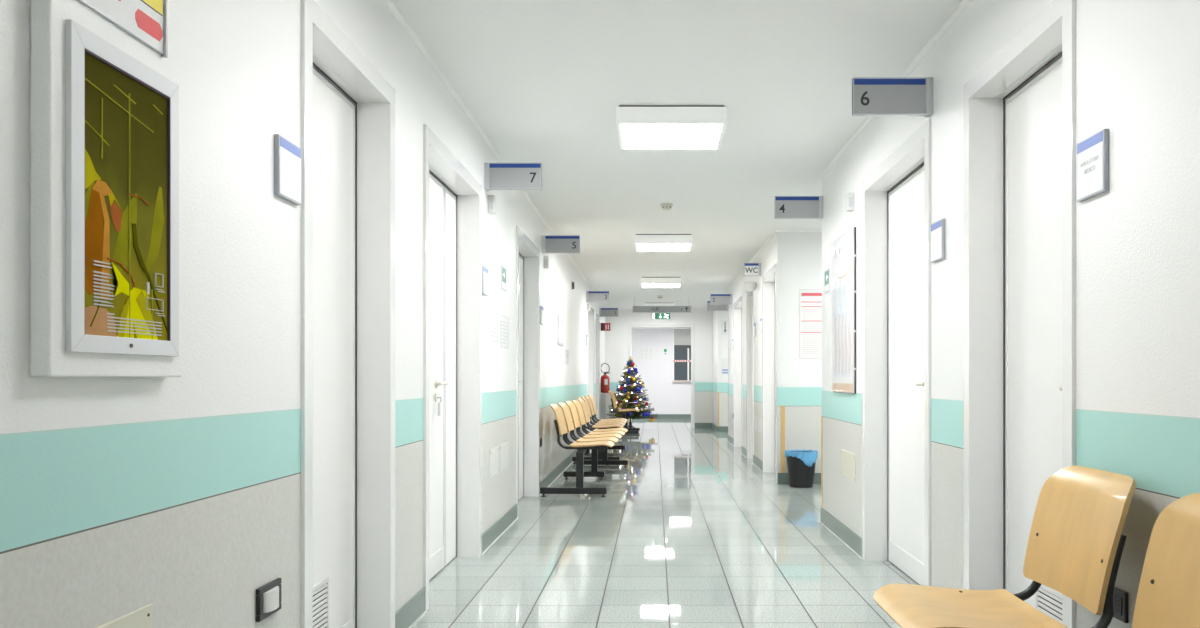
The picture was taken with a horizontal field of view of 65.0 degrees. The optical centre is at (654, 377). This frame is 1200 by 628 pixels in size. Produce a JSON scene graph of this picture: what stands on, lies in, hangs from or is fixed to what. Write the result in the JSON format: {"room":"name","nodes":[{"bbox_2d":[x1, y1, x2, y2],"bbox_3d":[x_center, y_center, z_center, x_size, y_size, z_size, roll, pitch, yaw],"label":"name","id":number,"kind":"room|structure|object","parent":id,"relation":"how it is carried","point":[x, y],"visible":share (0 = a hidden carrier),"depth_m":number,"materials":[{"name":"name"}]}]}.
{"room":"hospital interior","nodes":[
{"label":"hospital interior","id":0,"kind":"room"},
{"bbox_2d":[0,0,604,627],"bbox_3d":[-1.150,-0.210,7.950,0.200,2.540,23.900,0,0,0],"label":"wall","id":1,"kind":"structure","parent":0,"point":[120,496],"depth_m":2.29,"materials":[{"name":"white paint"}]},
{"bbox_2d":[30,0,181,376],"bbox_3d":[-1.032,-0.671,1.798,0.035,1.338,0.443,0,0,0],"label":"wall panel","id":2,"kind":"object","parent":1,"relation":"attached to","point":[49,357],"depth_m":1.60,"materials":[{"name":"white plastic"}]},
{"bbox_2d":[66,19,178,356],"bbox_3d":[-1.009,-0.332,1.802,0.012,0.573,0.366,0,0,0],"label":"display screen","id":3,"kind":"object","parent":1,"relation":"attached to","point":[122,115],"visible":1,"depth_m":1.77,"materials":[{"name":"white metal"}]},
{"bbox_2d":[85,52,167,340],"bbox_3d":[-1.012,-0.328,1.800,0.007,0.508,0.304,0,0,0],"label":"print","id":4,"kind":"object","parent":3,"relation":"attached to","point":[126,110],"depth_m":1.79},
{"bbox_2d":[78,0,167,57],"bbox_3d":[-1.009,-0.860,1.718,0.012,0.401,0.436,0,0,0],"label":"notice","id":5,"kind":"object","parent":1,"relation":"attached to","point":[146,21],"visible":1,"depth_m":1.85,"materials":[{"name":"white paper"}]},
{"bbox_2d":[97,603,151,627],"bbox_3d":[-1.046,0.556,1.778,0.007,0.177,0.355,0,0,0],"label":"cover plate","id":6,"kind":"object","parent":1,"relation":"attached to","point":[141,617],"visible":1,"depth_m":1.89,"materials":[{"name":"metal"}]},
{"bbox_2d":[256,578,280,621],"bbox_3d":[-1.037,0.599,2.542,0.026,0.087,0.145,0,0,0],"label":"light switch","id":7,"kind":"object","parent":1,"relation":"attached to","point":[268,598],"visible":1,"depth_m":2.51,"materials":[{"name":"black plastic"}]},
{"bbox_2d":[274,134,300,205],"bbox_3d":[-1.042,-0.589,2.672,0.015,0.168,0.165,0,0,0],"label":"plate","id":8,"kind":"object","parent":1,"relation":"attached to","point":[287,155],"visible":1,"depth_m":2.65,"materials":[{"name":"white plastic"}]},
{"bbox_2d":[301,0,394,627],"bbox_3d":[-1.144,-0.045,3.270,0.212,2.210,0.970,0,0,0],"label":"door","id":9,"kind":"structure","parent":1,"relation":"in","point":[348,107],"depth_m":3.52,"materials":[{"name":"white paint"}]},
{"bbox_2d":[313,577,328,627],"bbox_3d":[-1.172,0.838,3.160,0.008,0.245,0.420,0,0,0],"label":"vent grille","id":10,"kind":"object","parent":9,"relation":"attached to","point":[320,584],"depth_m":3.29,"materials":[{"name":"white metal"}]},
{"bbox_2d":[423,124,481,609],"bbox_3d":[-1.144,-0.045,4.942,0.212,2.210,1.365,0,0,0],"label":"door","id":11,"kind":"structure","parent":1,"relation":"in","point":[452,197],"depth_m":5.32,"materials":[{"name":"white paint"}]},
{"bbox_2d":[482,266,487,295],"bbox_3d":[-1.042,-0.594,5.763,0.015,0.168,0.165,0,0,0],"label":"plate","id":12,"kind":"object","parent":1,"relation":"attached to","point":[484,269],"visible":0.88,"depth_m":5.74,"materials":[{"name":"white plastic"}]},
{"bbox_2d":[488,195,495,213],"bbox_3d":[-1.028,-1.095,5.929,0.045,0.110,0.062,0,0,0],"label":"wall box","id":13,"kind":"object","parent":1,"relation":"attached to","point":[491,198],"visible":1,"depth_m":5.90,"materials":[{"name":"white plastic"}]},
{"bbox_2d":[489,446,498,477],"bbox_3d":[-1.046,0.545,6.125,0.007,0.180,0.350,0,0,0],"label":"cover plate","id":14,"kind":"object","parent":1,"relation":"attached to","point":[493,453],"visible":1,"depth_m":6.08,"materials":[{"name":"white plastic"}]},
{"bbox_2d":[490,304,498,341],"bbox_3d":[-1.048,-0.355,6.150,0.003,0.230,0.340,0,0,0],"label":"notice sheet","id":15,"kind":"object","parent":1,"relation":"attached to","point":[494,311],"visible":1,"depth_m":6.14,"materials":[{"name":"white paper"}]},
{"bbox_2d":[491,311,497,336],"bbox_3d":[-1.048,-0.350,6.147,0.001,0.159,0.274,0,0,0],"label":"print","id":16,"kind":"object","parent":15,"relation":"attached to","point":[494,314],"depth_m":6.14,"materials":[{"name":"grey paper"}]},
{"bbox_2d":[501,265,505,291],"bbox_3d":[-1.047,-0.690,6.520,0.005,0.170,0.200,0,0,0],"label":"safety sign","id":17,"kind":"object","parent":1,"relation":"attached to","point":[503,269],"visible":1,"depth_m":6.49,"materials":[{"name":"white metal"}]},
{"bbox_2d":[500,315,508,348],"bbox_3d":[-1.048,-0.320,6.550,0.003,0.220,0.340,0,0,0],"label":"notice sheet","id":18,"kind":"object","parent":1,"relation":"attached to","point":[504,321],"visible":1,"depth_m":6.55,"materials":[{"name":"white paper"}]},
{"bbox_2d":[501,321,507,343],"bbox_3d":[-1.048,-0.315,6.548,0.001,0.150,0.276,0,0,0],"label":"print","id":19,"kind":"object","parent":18,"relation":"attached to","point":[504,324],"depth_m":6.55,"materials":[{"name":"grey paper"}]},
{"bbox_2d":[500,442,508,471],"bbox_3d":[-1.046,0.545,6.540,0.007,0.180,0.360,0,0,0],"label":"cover plate","id":20,"kind":"object","parent":1,"relation":"attached to","point":[504,448],"visible":1,"depth_m":6.52,"materials":[{"name":"white plastic"}]},
{"bbox_2d":[484,163,541,190],"bbox_3d":[-0.875,-1.244,5.803,0.351,0.165,0.050,0,0,0],"label":"number sign","id":21,"kind":"object","parent":1,"relation":"attached to","point":[497,176],"visible":1,"depth_m":5.79,"materials":[{"name":"plastic"}]},
{"bbox_2d":[516,226,539,517],"bbox_3d":[-1.144,-0.045,7.782,0.212,2.210,1.365,0,0,0],"label":"door","id":22,"kind":"structure","parent":1,"relation":"in","point":[527,253],"depth_m":8.40,"materials":[{"name":"white paint"}]},
{"bbox_2d":[540,306,542,324],"bbox_3d":[-1.042,-0.574,8.643,0.015,0.168,0.165,0,0,0],"label":"plate","id":23,"kind":"object","parent":1,"relation":"attached to","point":[541,307],"visible":0.84,"depth_m":8.57,"materials":[{"name":"white paper"}]},
{"bbox_2d":[544,256,548,267],"bbox_3d":[-1.028,-1.095,8.899,0.045,0.110,0.062,0,0,0],"label":"wall box","id":24,"kind":"object","parent":1,"relation":"attached to","point":[546,258],"visible":1,"depth_m":8.87,"materials":[{"name":"white plastic"}]},
{"bbox_2d":[557,315,563,345],"bbox_3d":[-1.039,-0.520,10.350,0.022,0.320,0.500,0,0,0],"label":"notice sheet","id":25,"kind":"object","parent":1,"relation":"attached to","point":[560,320],"visible":1,"depth_m":10.23,"materials":[{"name":"white paper"}]},
{"bbox_2d":[542,235,579,253],"bbox_3d":[-0.875,-1.244,8.753,0.351,0.165,0.050,0,0,0],"label":"number sign","id":26,"kind":"object","parent":1,"relation":"attached to","point":[550,243],"visible":1,"depth_m":8.74,"materials":[{"name":"plastic"}]},
{"bbox_2d":[565,349,568,364],"bbox_3d":[-1.048,-0.250,11.200,0.004,0.180,0.400,0,0,0],"label":"card","id":27,"kind":"object","parent":1,"relation":"attached to","point":[566,350],"visible":1,"depth_m":11.14,"materials":[{"name":"white paper"}]},
{"bbox_2d":[587,307,593,431],"bbox_3d":[-1.144,-0.045,15.280,0.212,2.210,1.370,0,0,0],"label":"door","id":28,"kind":"structure","parent":1,"relation":"in","point":[590,314],"depth_m":15.90,"materials":[{"name":"white paint"}]},
{"bbox_2d":[586,291,608,301],"bbox_3d":[-0.875,-1.244,14.373,0.351,0.165,0.050,0,0,0],"label":"number sign","id":29,"kind":"object","parent":1,"relation":"attached to","point":[591,296],"visible":1,"depth_m":14.36,"materials":[{"name":"plastic"}]},
{"bbox_2d":[596,313,599,420],"bbox_3d":[-1.144,-0.045,17.125,0.212,2.210,0.980,0,0,0],"label":"door","id":30,"kind":"structure","parent":1,"relation":"in","point":[597,315],"depth_m":17.55,"materials":[{"name":"white paint"}]},
{"bbox_2d":[601,394,602,418],"bbox_3d":[-1.020,0.680,18.000,0.042,0.760,0.042,0,0,0],"label":"pipe","id":31,"kind":"object","parent":1,"relation":"attached to","point":[601,394],"visible":0.66,"depth_m":17.98,"materials":[{"name":"metal"}]},
{"bbox_2d":[604,393,605,418],"bbox_3d":[-1.020,0.680,19.000,0.042,0.760,0.042,0,0,0],"label":"pipe","id":32,"kind":"object","parent":1,"relation":"attached to","point":[604,393],"visible":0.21,"depth_m":18.99,"materials":[{"name":"metal"}]},
{"bbox_2d":[601,323,609,330],"bbox_3d":[-0.958,-0.990,18.205,0.185,0.150,0.050,0,0,0],"label":"fire sign","id":33,"kind":"object","parent":1,"relation":"attached to","point":[604,326],"visible":1,"depth_m":18.19,"materials":[{"name":"plastic"}]},
{"bbox_2d":[601,363,609,392],"bbox_3d":[-0.968,0.001,18.249,0.180,0.579,0.176,0,0,28],"label":"fire extinguisher","id":34,"kind":"object","parent":1,"relation":"attached to","point":[605,380],"visible":0.97,"depth_m":18.18,"materials":[{"name":"red metal"}]},
{"bbox_2d":[599,308,617,316],"bbox_3d":[-0.875,-1.244,17.803,0.351,0.165,0.050,0,0,0],"label":"number sign","id":35,"kind":"object","parent":1,"relation":"attached to","point":[603,312],"visible":1,"depth_m":17.79,"materials":[{"name":"plastic"}]},
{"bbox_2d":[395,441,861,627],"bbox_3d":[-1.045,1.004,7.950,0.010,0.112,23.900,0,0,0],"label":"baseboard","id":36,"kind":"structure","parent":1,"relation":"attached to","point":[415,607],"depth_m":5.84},
{"bbox_2d":[605,309,712,422],"bbox_3d":[0.400,-0.210,19.975,5.600,2.540,0.150,0,0,0],"label":"wall","id":37,"kind":"structure","parent":0,"point":[616,339],"depth_m":19.90,"materials":[{"name":"white paint"}]},
{"bbox_2d":[628,324,694,427],"bbox_3d":[0.135,-0.043,19.973,1.410,2.205,0.174,0,0,0],"label":"door frame","id":38,"kind":"structure","parent":37,"relation":"in","point":[630,326],"depth_m":19.89,"materials":[{"name":"white paint"}]},
{"bbox_2d":[652,313,670,318],"bbox_3d":[0.130,-1.308,19.872,0.400,0.137,0.056,0,0,0],"label":"exit sign","id":39,"kind":"object","parent":37,"relation":"attached to","point":[654,315],"visible":1,"depth_m":19.85,"materials":[{"name":"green plastic"}]},
{"bbox_2d":[619,423,711,427],"bbox_3d":[0.087,1.004,19.895,2.275,0.112,0.010,0,0,0],"label":"baseboard","id":40,"kind":"structure","parent":37,"relation":"attached to","point":[697,425],"depth_m":19.89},
{"bbox_2d":[632,328,690,413],"bbox_3d":[0.400,-0.210,24.675,5.600,2.540,0.150,0,0,0],"label":"wall","id":41,"kind":"structure","parent":0,"point":[666,396],"depth_m":24.60,"materials":[{"name":"white paint"}]},
{"bbox_2d":[639,348,653,360],"bbox_3d":[-0.220,-0.610,24.598,0.400,0.340,0.004,0,0,0],"label":"notice sheet","id":42,"kind":"object","parent":41,"relation":"attached to","point":[645,354],"visible":1,"depth_m":24.60,"materials":[{"name":"white paper"}]},
{"bbox_2d":[636,414,690,418],"bbox_3d":[0.400,1.004,24.594,5.600,0.112,0.012,0,0,0],"label":"baseboard","id":43,"kind":"structure","parent":41,"relation":"attached to","point":[659,416],"depth_m":24.59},
{"bbox_2d":[663,348,667,354],"bbox_3d":[0.270,-0.690,24.596,0.140,0.180,0.007,0,0,0],"label":"sign","id":44,"kind":"object","parent":41,"relation":"attached to","point":[665,350],"visible":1,"depth_m":24.60,"materials":[{"name":"white paper"}]},
{"bbox_2d":[672,328,690,381],"bbox_3d":[0.725,-0.605,24.560,0.550,1.410,0.080,0,0,0],"label":"window","id":45,"kind":"structure","parent":41,"relation":"in","point":[681,336],"depth_m":24.59,"materials":[{"name":"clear glass"}]},
{"bbox_2d":[673,360,690,361],"bbox_3d":[0.730,-0.445,24.555,0.520,0.050,0.004,0,0,0],"label":"barrier tape","id":46,"kind":"object","parent":45,"relation":"attached to","point":[673,360],"visible":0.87,"depth_m":24.55,"materials":[{"name":"red plastic"}]},
{"bbox_2d":[674,329,690,344],"bbox_3d":[0.725,-1.070,24.582,0.450,0.420,0.009,0,0,0],"label":"blind","id":47,"kind":"object","parent":45,"relation":"attached to","point":[681,336],"depth_m":24.58,"materials":[{"name":"white fabric"}]},
{"bbox_2d":[412,419,919,627],"bbox_3d":[0.000,1.110,10.300,8.400,0.100,29.000,0,0,0],"label":"floor","id":48,"kind":"structure","parent":0,"point":[691,533],"depth_m":5.49,"materials":[{"name":"tile"}]},
{"bbox_2d":[540,399,627,496],"bbox_3d":[-0.652,0.653,9.853,0.673,0.815,2.979,0,0,2],"label":"bench","id":49,"kind":"object","parent":48,"relation":"on","point":[575,415],"visible":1,"depth_m":9.37,"materials":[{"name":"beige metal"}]},
{"bbox_2d":[572,395,626,463],"bbox_3d":[-0.714,0.653,12.790,0.623,0.815,2.380,0,0,0],"label":"bench","id":50,"kind":"object","parent":48,"relation":"on","point":[620,422],"visible":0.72,"depth_m":12.69,"materials":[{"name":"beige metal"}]},
{"bbox_2d":[608,391,639,434],"bbox_3d":[-0.594,0.653,17.935,0.593,0.815,1.210,0,0,0],"label":"bench","id":51,"kind":"object","parent":48,"relation":"on","point":[624,412],"visible":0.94,"depth_m":17.46,"materials":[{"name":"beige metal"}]},
{"bbox_2d":[606,359,656,427],"bbox_3d":[-0.451,0.318,19.154,1.056,1.480,1.075,0,0,-20],"label":"tree","id":52,"kind":"object","parent":48,"relation":"on","point":[630,389],"visible":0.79,"depth_m":19.04,"materials":[{"name":"green plant"}]},
{"bbox_2d":[616,367,649,408],"bbox_3d":[-0.488,0.198,19.166,0.801,0.887,0.775,0,0,0],"label":"tinsel garland","id":53,"kind":"object","parent":52,"relation":"attached to","point":[630,367],"visible":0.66,"depth_m":18.96,"materials":[{"name":"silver metal"}]},
{"bbox_2d":[784,449,817,487],"bbox_3d":[1.424,0.883,9.161,0.323,0.354,0.322,0,0,0],"label":"waste bin","id":54,"kind":"object","parent":48,"relation":"on","point":[801,464],"visible":1,"depth_m":9.05,"materials":[{"name":"black plastic"}]},
{"bbox_2d":[873,466,1199,627],"bbox_3d":[0.898,0.653,1.865,0.600,0.815,1.900,0,0,0],"label":"chair","id":55,"kind":"object","parent":48,"relation":"on","point":[1075,546],"visible":1,"depth_m":2.38,"materials":[{"name":"beige wood"}]},
{"bbox_2d":[392,0,961,307],"bbox_3d":[0.000,-1.530,10.300,8.400,0.100,29.000,0,0,0],"label":"ceiling","id":56,"kind":"structure","parent":0,"point":[545,81],"depth_m":4.92,"materials":[{"name":"paint"}]},
{"bbox_2d":[644,303,674,305],"bbox_3d":[0.090,-1.430,18.750,0.600,0.100,0.600,0,0,0],"label":"ceiling light","id":57,"kind":"object","parent":56,"relation":"attached to","point":[645,304],"visible":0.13,"depth_m":18.45,"materials":[{"name":"white plastic"}]},
{"bbox_2d":[641,277,681,287],"bbox_3d":[0.090,-1.430,14.050,0.600,0.100,0.600,0,0,0],"label":"ceiling light","id":58,"kind":"object","parent":56,"relation":"attached to","point":[646,282],"visible":1,"depth_m":13.75,"materials":[{"name":"white plastic"}]},
{"bbox_2d":[642,284,679,286],"bbox_3d":[0.090,-1.387,14.050,0.556,0.009,0.556,0,0,0],"label":"diffuser","id":59,"kind":"object","parent":58,"relation":"attached to","point":[643,285],"depth_m":14.06,"materials":[{"name":"white plastic"}]},
{"bbox_2d":[633,306,690,312],"bbox_3d":[0.125,-1.339,17.200,1.066,0.283,0.040,0,0,0],"label":"hanging sign","id":60,"kind":"object","parent":56,"relation":"hanging from","point":[635,308],"visible":1,"depth_m":17.18,"materials":[{"name":"plastic"}]},
{"bbox_2d":[635,234,692,250],"bbox_3d":[0.090,-1.430,9.950,0.600,0.100,0.600,0,0,0],"label":"ceiling light","id":61,"kind":"object","parent":56,"relation":"attached to","point":[643,242],"visible":1,"depth_m":9.65,"materials":[{"name":"white plastic"}]},
{"bbox_2d":[637,244,690,250],"bbox_3d":[0.090,-1.387,9.950,0.556,0.009,0.556,0,0,0],"label":"diffuser","id":62,"kind":"object","parent":61,"relation":"attached to","point":[640,247],"depth_m":9.96,"materials":[{"name":"white plastic"}]},
{"bbox_2d":[661,203,672,209],"bbox_3d":[0.100,-1.455,8.000,0.104,0.050,0.104,0,0,0],"label":"smoke detector","id":63,"kind":"object","parent":56,"relation":"attached to","point":[665,206],"visible":1,"depth_m":7.97,"materials":[{"name":"beige plastic"}]},
{"bbox_2d":[616,105,726,149],"bbox_3d":[0.090,-1.430,5.390,0.600,0.100,0.600,0,0,0],"label":"ceiling light","id":64,"kind":"object","parent":56,"relation":"attached to","point":[639,127],"visible":1,"depth_m":5.19,"materials":[{"name":"white painted metal"},{"name":"translucent white plastic"}]},
{"bbox_2d":[621,124,721,148],"bbox_3d":[0.090,-1.387,5.390,0.556,0.009,0.556,0,0,0],"label":"diffuser","id":65,"kind":"object","parent":64,"relation":"attached to","point":[633,136],"depth_m":5.38,"materials":[{"name":"white plastic"}]},
{"bbox_2d":[713,311,727,425],"bbox_3d":[1.325,-0.210,19.175,0.200,2.540,1.450,0,0,0],"label":"wall","id":66,"kind":"structure","parent":0,"point":[720,342],"depth_m":18.45,"materials":[{"name":"white paint"}]},
{"bbox_2d":[718,392,718,425],"bbox_3d":[1.248,0.615,18.446,0.025,0.666,0.008,0,0,0],"label":"trim","id":67,"kind":"structure","parent":66,"relation":"attached to","point":[718,392],"depth_m":18.44,"materials":[{"name":"beige wood"}]},
{"bbox_2d":[728,232,796,483],"bbox_3d":[1.325,-0.210,12.585,0.200,2.540,6.370,0,0,0],"label":"wall","id":68,"kind":"structure","parent":0,"point":[781,249],"depth_m":9.40,"materials":[{"name":"white paint"}]},
{"bbox_2d":[707,301,727,310],"bbox_3d":[1.050,-1.208,15.743,0.351,0.165,0.050,0,0,0],"label":"number sign","id":69,"kind":"object","parent":68,"relation":"attached to","point":[709,307],"visible":0.64,"depth_m":15.73,"materials":[{"name":"plastic"}]},
{"bbox_2d":[710,294,732,304],"bbox_3d":[1.050,-1.244,14.853,0.351,0.165,0.050,0,0,0],"label":"number sign","id":70,"kind":"object","parent":68,"relation":"attached to","point":[715,299],"visible":1,"depth_m":14.84,"materials":[{"name":"plastic"}]},
{"bbox_2d":[733,296,742,452],"bbox_3d":[1.319,-0.045,13.845,0.212,2.210,1.380,0,0,0],"label":"door","id":71,"kind":"structure","parent":68,"relation":"in","point":[738,305],"depth_m":14.47,"materials":[{"name":"white paint"}]},
{"bbox_2d":[747,291,753,462],"bbox_3d":[1.319,-0.045,12.050,0.212,2.210,0.790,0,0,0],"label":"door","id":72,"kind":"structure","parent":68,"relation":"in","point":[750,295],"depth_m":12.38,"materials":[{"name":"white paint"}]},
{"bbox_2d":[744,281,756,291],"bbox_3d":[1.147,-1.103,11.350,0.155,0.115,0.150,0,0,0],"label":"lamp","id":73,"kind":"object","parent":68,"relation":"attached to","point":[749,286],"visible":1,"depth_m":11.29,"materials":[{"name":"white plastic"}]},
{"bbox_2d":[744,263,760,275],"bbox_3d":[1.127,-1.252,10.853,0.196,0.148,0.050,0,0,0],"label":"sign","id":74,"kind":"object","parent":68,"relation":"attached to","point":[750,269],"visible":1,"depth_m":10.84,"materials":[{"name":"plastic"}]},
{"bbox_2d":[754,416,757,431],"bbox_3d":[1.221,0.555,11.340,0.007,0.170,0.400,0,0,0],"label":"cover plate","id":75,"kind":"object","parent":68,"relation":"attached to","point":[755,418],"visible":1,"depth_m":11.29,"materials":[{"name":"white plastic"}]},
{"bbox_2d":[762,263,776,483],"bbox_3d":[1.319,-0.045,10.030,0.212,2.210,1.190,0,0,0],"label":"door","id":76,"kind":"structure","parent":68,"relation":"in","point":[769,279],"depth_m":10.56,"materials":[{"name":"white paint"}]},
{"bbox_2d":[781,406,784,472],"bbox_3d":[1.280,0.615,9.396,0.040,0.666,0.008,0,0,0],"label":"trim","id":77,"kind":"structure","parent":68,"relation":"attached to","point":[782,407],"depth_m":9.39,"materials":[{"name":"beige wood"}]},
{"bbox_2d":[797,232,821,472],"bbox_3d":[2.712,-0.210,9.426,2.575,2.540,0.052,0,0,0],"label":"wall","id":78,"kind":"structure","parent":0,"point":[809,244],"depth_m":9.40,"materials":[{"name":"white paint"}]},
{"bbox_2d":[799,289,821,358],"bbox_3d":[1.673,-0.540,9.398,0.455,0.690,0.004,0,0,0],"label":"poster","id":79,"kind":"object","parent":78,"relation":"attached to","point":[810,300],"visible":0.58,"depth_m":9.40,"materials":[{"name":"white paper"}]},
{"bbox_2d":[803,309,821,349],"bbox_3d":[1.661,-0.467,9.397,0.372,0.441,0.001,0,0,0],"label":"print","id":80,"kind":"object","parent":79,"relation":"attached to","point":[812,318],"depth_m":9.40},
{"bbox_2d":[822,0,1199,627],"bbox_3d":[1.325,-0.210,1.450,0.200,2.540,10.900,0,0,0],"label":"wall","id":81,"kind":"structure","parent":0,"point":[1138,61],"depth_m":2.54,"materials":[{"name":"white paint"}]},
{"bbox_2d":[384,0,971,308],"bbox_3d":[1.475,-1.470,7.950,5.050,0.020,23.900,0,0,0],"label":"trim","id":82,"kind":"structure","parent":81,"relation":"attached to","point":[389,3],"depth_m":4.77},
{"bbox_2d":[712,423,861,556],"bbox_3d":[2.607,1.004,7.950,2.785,0.112,23.900,0,0,0],"label":"baseboard","id":83,"kind":"structure","parent":81,"relation":"attached to","point":[838,528],"depth_m":6.58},
{"bbox_2d":[775,196,822,219],"bbox_3d":[1.050,-1.244,6.863,0.351,0.165,0.050,0,0,0],"label":"number sign","id":84,"kind":"object","parent":81,"relation":"attached to","point":[786,207],"visible":1,"depth_m":6.85,"materials":[{"name":"plastic"}]},
{"bbox_2d":[821,416,822,507],"bbox_3d":[1.223,0.615,6.887,0.004,0.666,0.034,0,0,0],"label":"trim","id":85,"kind":"structure","parent":81,"relation":"attached to","point":[821,416],"depth_m":6.88,"materials":[{"name":"beige wood"}]},
{"bbox_2d":[824,267,829,293],"bbox_3d":[1.222,-0.690,6.680,0.005,0.170,0.200,0,0,0],"label":"safety sign","id":86,"kind":"object","parent":81,"relation":"attached to","point":[827,271],"visible":1,"depth_m":6.66,"materials":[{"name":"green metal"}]},
{"bbox_2d":[832,227,855,393],"bbox_3d":[1.210,-0.412,6.068,0.031,1.015,0.704,0,0,0],"label":"poster","id":87,"kind":"object","parent":81,"relation":"attached to","point":[843,248],"visible":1,"depth_m":5.98,"materials":[{"name":"paper"}]},
{"bbox_2d":[834,282,850,376],"bbox_3d":[1.207,-0.301,6.070,0.001,0.589,0.560,0,0,0],"label":"print","id":88,"kind":"object","parent":87,"relation":"attached to","point":[842,290],"depth_m":6.05},
{"bbox_2d":[841,449,855,481],"bbox_3d":[1.221,0.550,5.950,0.007,0.170,0.440,0,0,0],"label":"cover plate","id":89,"kind":"object","parent":81,"relation":"attached to","point":[848,459],"visible":1,"depth_m":5.92,"materials":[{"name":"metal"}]},
{"bbox_2d":[845,192,853,211],"bbox_3d":[1.202,-1.085,5.799,0.045,0.110,0.062,0,0,0],"label":"wall box","id":90,"kind":"object","parent":81,"relation":"attached to","point":[849,197],"visible":1,"depth_m":5.77,"materials":[{"name":"white plastic"}]},
{"bbox_2d":[852,77,932,116],"bbox_3d":[1.050,-1.244,4.163,0.351,0.165,0.050,0,0,0],"label":"number sign","id":91,"kind":"object","parent":81,"relation":"attached to","point":[871,96],"visible":1,"depth_m":4.15,"materials":[{"name":"plastic"}]},
{"bbox_2d":[862,119,930,585],"bbox_3d":[1.319,-0.045,4.838,0.212,2.210,1.335,0,0,0],"label":"door","id":92,"kind":"structure","parent":81,"relation":"in","point":[896,196],"depth_m":5.21,"materials":[{"name":"white paint"}]},
{"bbox_2d":[931,219,944,262],"bbox_3d":[1.218,-0.589,4.048,0.015,0.168,0.165,0,0,0],"label":"plate","id":93,"kind":"object","parent":81,"relation":"attached to","point":[937,228],"visible":1,"depth_m":4.02,"materials":[{"name":"white plastic"}]},
{"bbox_2d":[964,0,1075,627],"bbox_3d":[1.319,-0.045,3.215,0.212,2.210,0.960,0,0,0],"label":"door","id":94,"kind":"structure","parent":81,"relation":"in","point":[1020,107],"depth_m":3.47,"materials":[{"name":"white paint"}]},
{"bbox_2d":[1035,584,1061,622],"bbox_3d":[1.347,0.838,3.110,0.008,0.245,0.420,0,0,0],"label":"vent grille","id":95,"kind":"object","parent":94,"relation":"attached to","point":[1048,601],"depth_m":3.20,"materials":[{"name":"white metal"}]},
{"bbox_2d":[1077,129,1108,201],"bbox_3d":[1.217,-0.589,2.618,0.016,0.168,0.165,0,0,0],"label":"plate","id":96,"kind":"object","parent":81,"relation":"attached to","point":[1092,152],"visible":1,"depth_m":2.59,"materials":[{"name":"white plastic"}]},
{"bbox_2d":[1113,587,1127,622],"bbox_3d":[1.218,0.595,2.490,0.013,0.080,0.120,0,0,0],"label":"wall outlet","id":97,"kind":"object","parent":81,"relation":"attached to","point":[1120,597],"visible":0.48,"depth_m":2.45,"materials":[{"name":"black plastic"}]},
{"bbox_2d":[1113,594,1115,612],"bbox_3d":[1.214,0.595,2.490,0.002,0.048,0.029,0,0,0],"label":"socket","id":98,"kind":"object","parent":97,"relation":"attached to","point":[1114,595],"depth_m":2.48,"materials":[{"name":"black plastic"}]},
{"bbox_2d":[1116,595,1121,615],"bbox_3d":[1.214,0.595,2.459,0.002,0.048,0.029,0,0,0],"label":"socket","id":99,"kind":"object","parent":97,"relation":"attached to","point":[1118,597],"depth_m":2.46,"materials":[{"name":"black plastic"}]},
{"bbox_3d":[2.712,-0.210,18.475,2.575,2.540,0.050,0,0,0],"label":"wall","id":100,"kind":"structure","parent":0,"visible":0},
{"bbox_2d":[721,358,727,374],"bbox_3d":[1.410,-0.225,18.448,0.220,0.330,0.005,0,0,0],"label":"notice sheet","id":101,"kind":"object","parent":100,"relation":"attached to","point":[724,361],"visible":0.64,"depth_m":18.44,"materials":[{"name":"white paper"}]},
{"bbox_2d":[721,320,727,334],"bbox_3d":[1.430,-0.993,18.444,0.260,0.295,0.012,0,0,0],"label":"arrow sign","id":102,"kind":"object","parent":100,"relation":"attached to","point":[724,323],"visible":0.63,"depth_m":18.44,"materials":[{"name":"white paper"}]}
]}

